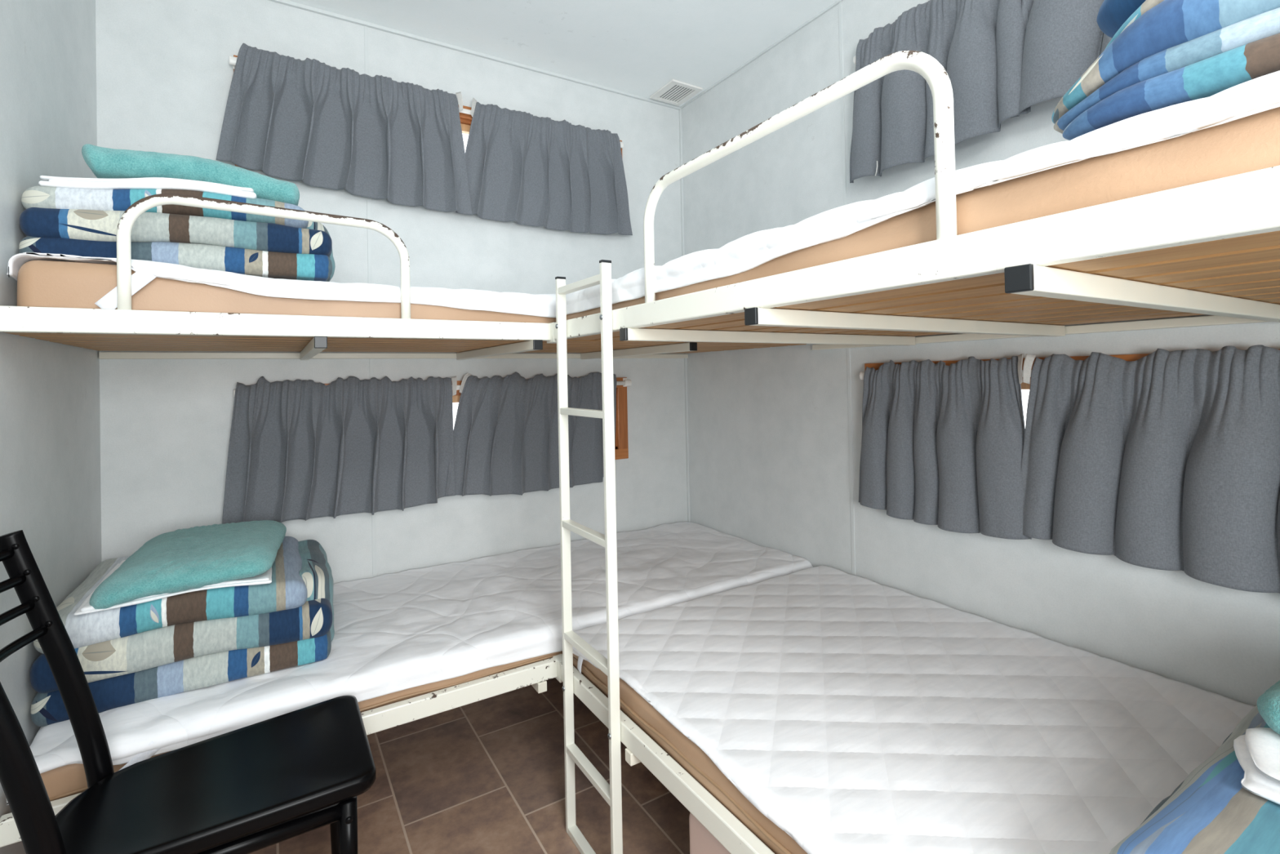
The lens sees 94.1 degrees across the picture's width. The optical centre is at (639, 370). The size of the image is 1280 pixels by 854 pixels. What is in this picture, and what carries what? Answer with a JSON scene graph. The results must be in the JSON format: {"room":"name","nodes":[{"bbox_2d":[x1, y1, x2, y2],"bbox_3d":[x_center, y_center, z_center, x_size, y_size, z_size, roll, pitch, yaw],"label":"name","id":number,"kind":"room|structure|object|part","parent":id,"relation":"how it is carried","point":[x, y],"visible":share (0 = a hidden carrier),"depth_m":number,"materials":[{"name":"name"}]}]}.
{"room":"dormitory","nodes":[
{"label":"dormitory","id":0,"kind":"room"},
{"bbox_2d":[0,0,101,853],"bbox_3d":[-0.770,-0.044,0.376,0.070,2.417,3.120,-1,-1,-32],"label":"wall","id":1,"kind":"structure","parent":0,"point":[51,489],"depth_m":1.29,"materials":[{"name":"white paint"}]},
{"bbox_2d":[95,0,687,583],"bbox_3d":[-0.690,-0.026,2.300,2.231,2.417,0.070,-1,-1,-32],"label":"wall","id":2,"kind":"structure","parent":0,"point":[164,72],"depth_m":2.12,"materials":[{"name":"white paint"}]},
{"bbox_2d":[0,657,556,847],"bbox_3d":[-0.445,0.822,1.923,2.085,0.071,0.792,-1,-1,-32],"label":"frame","id":3,"kind":"object","parent":2,"relation":"attached to","point":[535,674],"visible":0.21,"depth_m":1.44,"materials":[{"name":"white metal"}]},
{"bbox_2d":[40,650,562,800],"bbox_3d":[-0.449,0.762,1.935,2.058,0.093,0.754,-1,-1,-32],"label":"mattress","id":4,"kind":"object","parent":3,"relation":"on","point":[66,780],"visible":0.12,"depth_m":1.39,"materials":[{"name":"beige fabric"}]},
{"bbox_2d":[5,521,813,804],"bbox_3d":[-0.446,0.755,1.929,2.079,0.106,0.761,-1,-1,-32],"label":"protector","id":5,"kind":"object","parent":4,"relation":"on","point":[411,628],"visible":0.66,"depth_m":1.69,"materials":[{"name":"fabric"}]},
{"bbox_2d":[29,536,334,726],"bbox_3d":[-1.116,0.605,1.552,0.564,0.224,0.555,-1,-1,-32],"label":"duvet","id":6,"kind":"object","parent":5,"relation":"on","point":[168,646],"visible":0.77,"depth_m":1.33,"materials":[{"name":"multicoloured fabric"}]},
{"bbox_2d":[74,560,271,615],"bbox_3d":[-1.120,0.495,1.483,0.348,0.024,0.411,-1,-1,-32],"label":"sheet","id":7,"kind":"object","parent":6,"relation":"on","point":[266,577],"visible":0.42,"depth_m":1.33,"materials":[{"name":"white fabric"}]},
{"bbox_2d":[88,520,286,608],"bbox_3d":[-1.103,0.466,1.508,0.364,0.078,0.464,-1,-1,-32],"label":"pillow","id":8,"kind":"object","parent":7,"relation":"on","point":[178,560],"visible":1,"depth_m":1.38,"materials":[{"name":"teal fabric"}]},
{"bbox_2d":[364,26,377,577],"bbox_3d":[-0.947,-0.022,2.100,0.013,2.416,0.003,-1,-1,-32],"label":"trim","id":9,"kind":"structure","parent":2,"relation":"attached to","point":[366,28],"depth_m":2.10,"materials":[{"name":"white"}]},
{"bbox_2d":[0,193,806,359],"bbox_3d":[-0.464,-0.203,1.931,2.085,0.310,0.798,-1,-1,-32],"label":"frame","id":10,"kind":"object","parent":2,"relation":"attached to","point":[123,328],"visible":1,"depth_m":1.39,"materials":[{"name":"white metal"}]},
{"bbox_3d":[-0.782,-0.238,1.292,0.538,0.240,0.021,-1,-1,-32],"label":"guard rail","id":11,"kind":"part","parent":10,"relation":"part of","materials":[{"name":"white metal"}]},
{"bbox_3d":[-0.697,-0.098,1.341,1.066,0.046,0.025,-1,-1,-32],"label":"rail","id":12,"kind":"part","parent":10,"relation":"part of","materials":[{"name":"white metal"}]},
{"bbox_2d":[17,260,555,323],"bbox_3d":[-0.467,-0.156,1.946,2.061,0.119,0.755,-1,-1,-32],"label":"mattress","id":13,"kind":"object","parent":10,"relation":"on","point":[40,283],"visible":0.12,"depth_m":1.22,"materials":[{"name":"beige fabric"}]},
{"bbox_2d":[6,252,555,317],"bbox_3d":[-0.465,-0.170,1.939,2.079,0.121,0.761,-1,-1,-32],"label":"protector","id":14,"kind":"object","parent":13,"relation":"on","point":[516,303],"visible":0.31,"depth_m":1.33,"materials":[{"name":"fabric"}]},
{"bbox_2d":[18,185,335,281],"bbox_3d":[-1.120,-0.307,1.547,0.569,0.184,0.595,-1,-1,-32],"label":"duvet","id":15,"kind":"object","parent":14,"relation":"on","point":[80,222],"visible":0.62,"depth_m":1.29,"materials":[{"name":"fabric"}]},
{"bbox_2d":[38,175,256,199],"bbox_3d":[-1.159,-0.391,1.467,0.370,0.059,0.472,-1,-1,-32],"label":"sheet","id":16,"kind":"object","parent":15,"relation":"on","point":[146,183],"visible":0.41,"depth_m":1.27,"materials":[{"name":"white fabric"}]},
{"bbox_2d":[81,143,299,205],"bbox_3d":[-1.109,-0.440,1.524,0.406,0.092,0.429,-1,-1,-32],"label":"pillow","id":17,"kind":"object","parent":16,"relation":"on","point":[104,162],"visible":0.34,"depth_m":1.33,"materials":[{"name":"teal fabric"}]},
{"bbox_2d":[229,55,623,148],"bbox_3d":[-0.689,-0.984,2.255,1.426,0.038,0.044,-1,-1,-32],"label":"curtain rod","id":18,"kind":"object","parent":2,"relation":"attached to","point":[233,60],"visible":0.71,"depth_m":1.89,"materials":[{"name":"white plastic"}]},
{"bbox_2d":[216,43,472,214],"bbox_3d":[-0.964,-0.810,2.029,0.788,0.458,0.064,-1,-1,-32],"label":"curtain","id":19,"kind":"object","parent":18,"relation":"hanging from","point":[316,123],"visible":1,"depth_m":2.03,"materials":[{"name":"grey fabric"}]},
{"bbox_2d":[455,97,632,235],"bbox_3d":[-0.357,-0.805,2.409,0.768,0.461,0.059,-1,-1,-32],"label":"curtain","id":20,"kind":"object","parent":18,"relation":"hanging from","point":[524,168],"visible":1,"depth_m":2.41,"materials":[{"name":"grey fabric"}]},
{"bbox_2d":[233,54,622,166],"bbox_3d":[-0.704,-0.835,2.301,1.426,0.350,0.086,-1,-1,-32],"label":"window","id":21,"kind":"structure","parent":2,"relation":"in","point":[465,119],"depth_m":2.29,"materials":[{"name":"orange wood"}]},
{"bbox_3d":[-0.707,-0.835,2.306,1.312,0.241,0.025,-1,-1,-32],"label":"sash","id":22,"kind":"part","parent":21,"relation":"part of","materials":[{"name":"brown wood"}]},
{"bbox_2d":[233,377,631,397],"bbox_3d":[-0.661,0.061,2.249,1.443,0.038,0.044,-1,-1,-32],"label":"curtain rod","id":23,"kind":"object","parent":2,"relation":"attached to","point":[625,382],"visible":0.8,"depth_m":2.60,"materials":[{"name":"white plastic"}]},
{"bbox_2d":[222,375,457,524],"bbox_3d":[-0.975,0.253,2.004,0.715,0.477,0.065,-1,-1,-30],"label":"curtain","id":24,"kind":"object","parent":23,"relation":"hanging from","point":[305,450],"visible":0.98,"depth_m":1.99,"materials":[{"name":"grey fabric"}]},
{"bbox_2d":[444,372,617,496],"bbox_3d":[-0.399,0.243,2.361,0.732,0.477,0.061,-1,-1,-32],"label":"curtain","id":25,"kind":"object","parent":23,"relation":"hanging from","point":[505,431],"visible":0.86,"depth_m":2.33,"materials":[{"name":"grey fabric"}]},
{"bbox_2d":[268,0,681,110],"bbox_3d":[-0.695,-1.229,2.277,2.088,0.012,0.012,-1,-1,-32],"label":"trim","id":26,"kind":"structure","parent":2,"relation":"attached to","point":[286,2],"depth_m":2.28,"materials":[{"name":"white"}]},
{"bbox_2d":[324,377,628,459],"bbox_3d":[-0.682,0.219,2.290,1.426,0.358,0.086,-1,-1,-32],"label":"window","id":27,"kind":"structure","parent":2,"relation":"in","point":[621,447],"depth_m":2.61,"materials":[{"name":"orange wood"}]},
{"bbox_3d":[-0.685,0.219,2.295,1.312,0.248,0.025,-1,-1,-32],"label":"sash","id":28,"kind":"part","parent":27,"relation":"part of","materials":[{"name":"brown wood"}]},
{"bbox_2d":[679,109,690,521],"bbox_3d":[0.215,-0.038,2.814,0.010,2.415,0.010,-1,-1,-32],"label":"trim","id":29,"kind":"structure","parent":2,"relation":"attached to","point":[680,110],"depth_m":2.81,"materials":[{"name":"white"}]},
{"bbox_2d":[248,677,689,853],"bbox_3d":[0.174,1.176,0.932,2.231,0.050,3.260,-1,-1,-32],"label":"floor","id":30,"kind":"structure","parent":0,"point":[486,775],"depth_m":1.66,"materials":[{"name":"tile"}]},
{"bbox_2d":[0,529,376,853],"bbox_3d":[-0.785,0.719,1.038,0.564,0.903,0.337,-1,-1,-32],"label":"chair","id":31,"kind":"object","parent":30,"relation":"on","point":[250,788],"visible":1,"depth_m":1.02,"materials":[{"name":"black paint"}]},
{"bbox_3d":[-0.868,0.718,0.805,0.154,0.903,0.024,-1,-1,-32],"label":"post","id":32,"kind":"part","parent":31,"relation":"part of","materials":[{"name":"black paint"}]},
{"bbox_3d":[-1.010,0.723,1.035,0.154,0.903,0.024,-1,-1,-32],"label":"post","id":33,"kind":"part","parent":31,"relation":"part of","materials":[{"name":"black paint"}]},
{"bbox_3d":[-0.744,0.729,1.065,0.464,0.030,0.332,-1,-1,-32],"label":"seat","id":34,"kind":"part","parent":31,"relation":"part of","materials":[{"name":"black paint"}]},
{"bbox_3d":[-0.666,0.765,0.941,0.370,0.027,0.020,-1,-1,-32],"label":"seat rail","id":35,"kind":"part","parent":31,"relation":"part of","materials":[{"name":"black metal"}]},
{"bbox_3d":[-0.630,0.960,1.251,0.042,0.417,0.028,-1,-1,-32],"label":"leg","id":36,"kind":"part","parent":31,"relation":"part of","materials":[{"name":"black paint"}]},
{"bbox_3d":[-0.499,0.956,1.040,0.042,0.417,0.028,-1,-1,-32],"label":"leg","id":37,"kind":"part","parent":31,"relation":"part of","materials":[{"name":"black paint"}]},
{"bbox_2d":[688,812,730,853],"bbox_3d":[0.578,0.991,0.893,0.540,0.301,0.982,-1,-1,-32],"label":"storage box","id":38,"kind":"object","parent":30,"relation":"on","point":[702,841],"visible":0.15,"depth_m":1.12,"materials":[{"name":"pink plastic"}]},
{"bbox_2d":[288,0,837,106],"bbox_3d":[0.124,-1.290,0.957,2.231,0.050,3.260,-1,-1,-32],"label":"ceiling","id":39,"kind":"structure","parent":0,"point":[637,47],"depth_m":2.18,"materials":[{"name":"white paint"}]},
{"bbox_2d":[649,79,702,106],"bbox_3d":[0.161,-1.243,2.673,0.162,0.008,0.184,-1,-1,-32],"label":"ceiling vent","id":40,"kind":"object","parent":39,"relation":"in","point":[675,92],"visible":1,"depth_m":2.67,"materials":[{"name":"white plastic"}]},
{"bbox_3d":[0.161,-1.246,2.673,0.122,0.002,0.144,-1,-1,-32],"label":"plate","id":41,"kind":"part","parent":40,"relation":"part of","materials":[{"name":"grey plastic"}]},
{"bbox_2d":[681,0,1279,706],"bbox_3d":[1.067,-0.070,1.513,0.070,2.417,3.120,-1,-1,-32],"label":"wall","id":42,"kind":"structure","parent":0,"point":[768,430],"depth_m":2.02,"materials":[{"name":"white paint"}]},
{"bbox_2d":[552,653,775,853],"bbox_3d":[0.732,0.788,1.026,1.027,0.072,2.038,-1,-1,-32],"label":"frame","id":43,"kind":"object","parent":42,"relation":"attached to","point":[731,833],"visible":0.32,"depth_m":1.15,"materials":[{"name":"white metal"}]},
{"bbox_2d":[573,653,807,853],"bbox_3d":[0.743,0.729,1.027,0.997,0.092,1.974,-1,-1,-32],"label":"mattress","id":44,"kind":"object","parent":43,"relation":"on","point":[685,752],"visible":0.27,"depth_m":1.13,"materials":[{"name":"beige fabric"}]},
{"bbox_2d":[572,564,1254,853],"bbox_3d":[0.739,0.713,1.023,0.996,0.078,1.989,-1,-1,-32],"label":"protector","id":45,"kind":"object","parent":44,"relation":"on","point":[857,714],"visible":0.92,"depth_m":1.17,"materials":[{"name":"fabric"}]},
{"bbox_2d":[1109,705,1279,853],"bbox_3d":[1.058,0.589,0.588,0.881,0.157,0.787,-1,-1,-32],"label":"duvet","id":46,"kind":"object","parent":45,"relation":"on","point":[1211,811],"visible":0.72,"depth_m":0.70,"materials":[{"name":"fabric"}]},
{"bbox_2d":[1233,727,1279,804],"bbox_3d":[1.101,0.492,0.626,0.503,0.046,0.627,-1,-1,-32],"label":"sheet","id":47,"kind":"object","parent":46,"relation":"on","point":[1257,752],"visible":0.84,"depth_m":0.75,"materials":[{"name":"white fabric"}]},
{"bbox_2d":[1257,680,1279,734],"bbox_3d":[1.112,0.444,0.641,0.390,0.069,0.574,-1,-1,-32],"label":"pillow","id":48,"kind":"object","parent":47,"relation":"on","point":[1268,703],"visible":1,"depth_m":0.78,"materials":[{"name":"teal fabric"}]},
{"bbox_2d":[680,0,843,108],"bbox_3d":[1.013,-1.274,1.500,0.008,0.008,3.108,-1,-1,-32],"label":"trim","id":49,"kind":"structure","parent":42,"relation":"attached to","point":[837,2],"depth_m":2.33,"materials":[{"name":"white"}]},
{"bbox_2d":[838,1,855,575],"bbox_3d":[0.709,-0.057,2.025,0.003,2.416,0.013,-1,-1,-32],"label":"trim","id":50,"kind":"structure","parent":42,"relation":"attached to","point":[840,11],"depth_m":2.02,"materials":[{"name":"white"}]},
{"bbox_2d":[853,55,856,64],"bbox_3d":[1.087,-1.029,1.350,0.044,0.038,1.421,-1,-1,-32],"label":"curtain rod","id":51,"kind":"object","parent":42,"relation":"attached to","point":[855,56],"visible":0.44,"depth_m":1.94,"materials":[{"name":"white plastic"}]},
{"bbox_2d":[849,0,1031,182],"bbox_3d":[0.815,-0.839,1.714,0.059,0.470,0.547,-1,-1,-32],"label":"curtain","id":52,"kind":"object","parent":51,"relation":"hanging from","point":[979,44],"visible":0.83,"depth_m":1.69,"materials":[{"name":"grey fabric"}]},
{"bbox_2d":[1010,0,1111,118],"bbox_3d":[1.177,-0.857,1.123,0.065,0.460,0.930,-1,-1,-32],"label":"curtain","id":53,"kind":"object","parent":51,"relation":"hanging from","point":[1064,38],"visible":0.5,"depth_m":1.40,"materials":[{"name":"grey fabric"}]},
{"bbox_2d":[546,50,1279,350],"bbox_3d":[0.709,-0.238,1.035,1.033,0.316,2.038,-1,-1,-32],"label":"frame","id":54,"kind":"object","parent":42,"relation":"attached to","point":[1211,247],"visible":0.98,"depth_m":0.76,"materials":[{"name":"white metal"}]},
{"bbox_2d":[555,259,622,853],"bbox_3d":[-0.127,0.461,1.411,0.028,1.403,0.254,-1,-1,-32],"label":"ladder","id":55,"kind":"object","parent":54,"relation":"attached to","point":[611,793],"visible":1,"depth_m":1.36,"materials":[{"name":"white metal"}]},
{"bbox_3d":[0.183,-0.264,0.946,0.021,0.245,0.646,-1,-1,-32],"label":"guard rail","id":56,"kind":"part","parent":54,"relation":"part of","materials":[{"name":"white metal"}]},
{"bbox_3d":[0.292,-0.124,0.773,0.025,0.046,2.035,-1,-1,-32],"label":"rail","id":57,"kind":"part","parent":54,"relation":"part of","materials":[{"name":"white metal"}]},
{"bbox_2d":[566,106,1279,319],"bbox_3d":[0.725,-0.178,1.037,0.996,0.095,1.974,-1,-1,-32],"label":"mattress","id":58,"kind":"object","parent":54,"relation":"on","point":[1251,143],"visible":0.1,"depth_m":0.59,"materials":[{"name":"beige fabric"}]},
{"bbox_2d":[565,70,1279,315],"bbox_3d":[0.718,-0.193,1.031,1.003,0.099,1.989,-1,-1,-32],"label":"protector","id":59,"kind":"object","parent":58,"relation":"on","point":[1260,94],"visible":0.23,"depth_m":0.71,"materials":[{"name":"fabric"}]},
{"bbox_2d":[1051,0,1279,140],"bbox_3d":[0.938,-0.382,0.529,0.804,0.259,0.738,-1,-1,-32],"label":"duvet","id":60,"kind":"object","parent":59,"relation":"on","point":[1159,54],"visible":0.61,"depth_m":0.53,"materials":[{"name":"blue fabric"}]},
{"bbox_2d":[859,369,1031,379],"bbox_3d":[1.107,0.000,1.342,0.044,0.038,1.426,-1,-1,-32],"label":"curtain rod","id":61,"kind":"object","parent":42,"relation":"attached to","point":[862,373],"visible":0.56,"depth_m":1.93,"materials":[{"name":"white plastic"}]},
{"bbox_2d":[858,353,1031,539],"bbox_3d":[0.835,0.204,1.714,0.050,0.484,0.518,-1,-1,-32],"label":"curtain","id":62,"kind":"object","parent":61,"relation":"hanging from","point":[942,445],"visible":0.98,"depth_m":1.66,"materials":[{"name":"grey fabric"}]},
{"bbox_2d":[1021,344,1279,592],"bbox_3d":[1.192,0.189,1.123,0.065,0.479,0.936,-1,-1,-32],"label":"curtain","id":63,"kind":"object","parent":61,"relation":"hanging from","point":[1162,459],"visible":1,"depth_m":1.26,"materials":[{"name":"grey fabric"}]},
{"bbox_2d":[864,349,1279,389],"bbox_3d":[1.150,0.157,1.371,0.086,0.388,1.420,-1,-1,-32],"label":"window","id":64,"kind":"structure","parent":42,"relation":"in","point":[1129,357],"depth_m":1.54,"materials":[{"name":"orange wood"}]},
{"bbox_3d":[1.154,0.157,1.373,0.025,0.278,1.306,-1,-1,-32],"label":"sash","id":65,"kind":"part","parent":64,"relation":"part of","materials":[{"name":"brown wood"}]},
{"bbox_3d":[1.120,0.157,1.352,0.016,0.388,1.420,-1,-1,-32],"label":"frame rail","id":66,"kind":"part","parent":64,"relation":"part of","materials":[{"name":"orange wood"}]}
]}

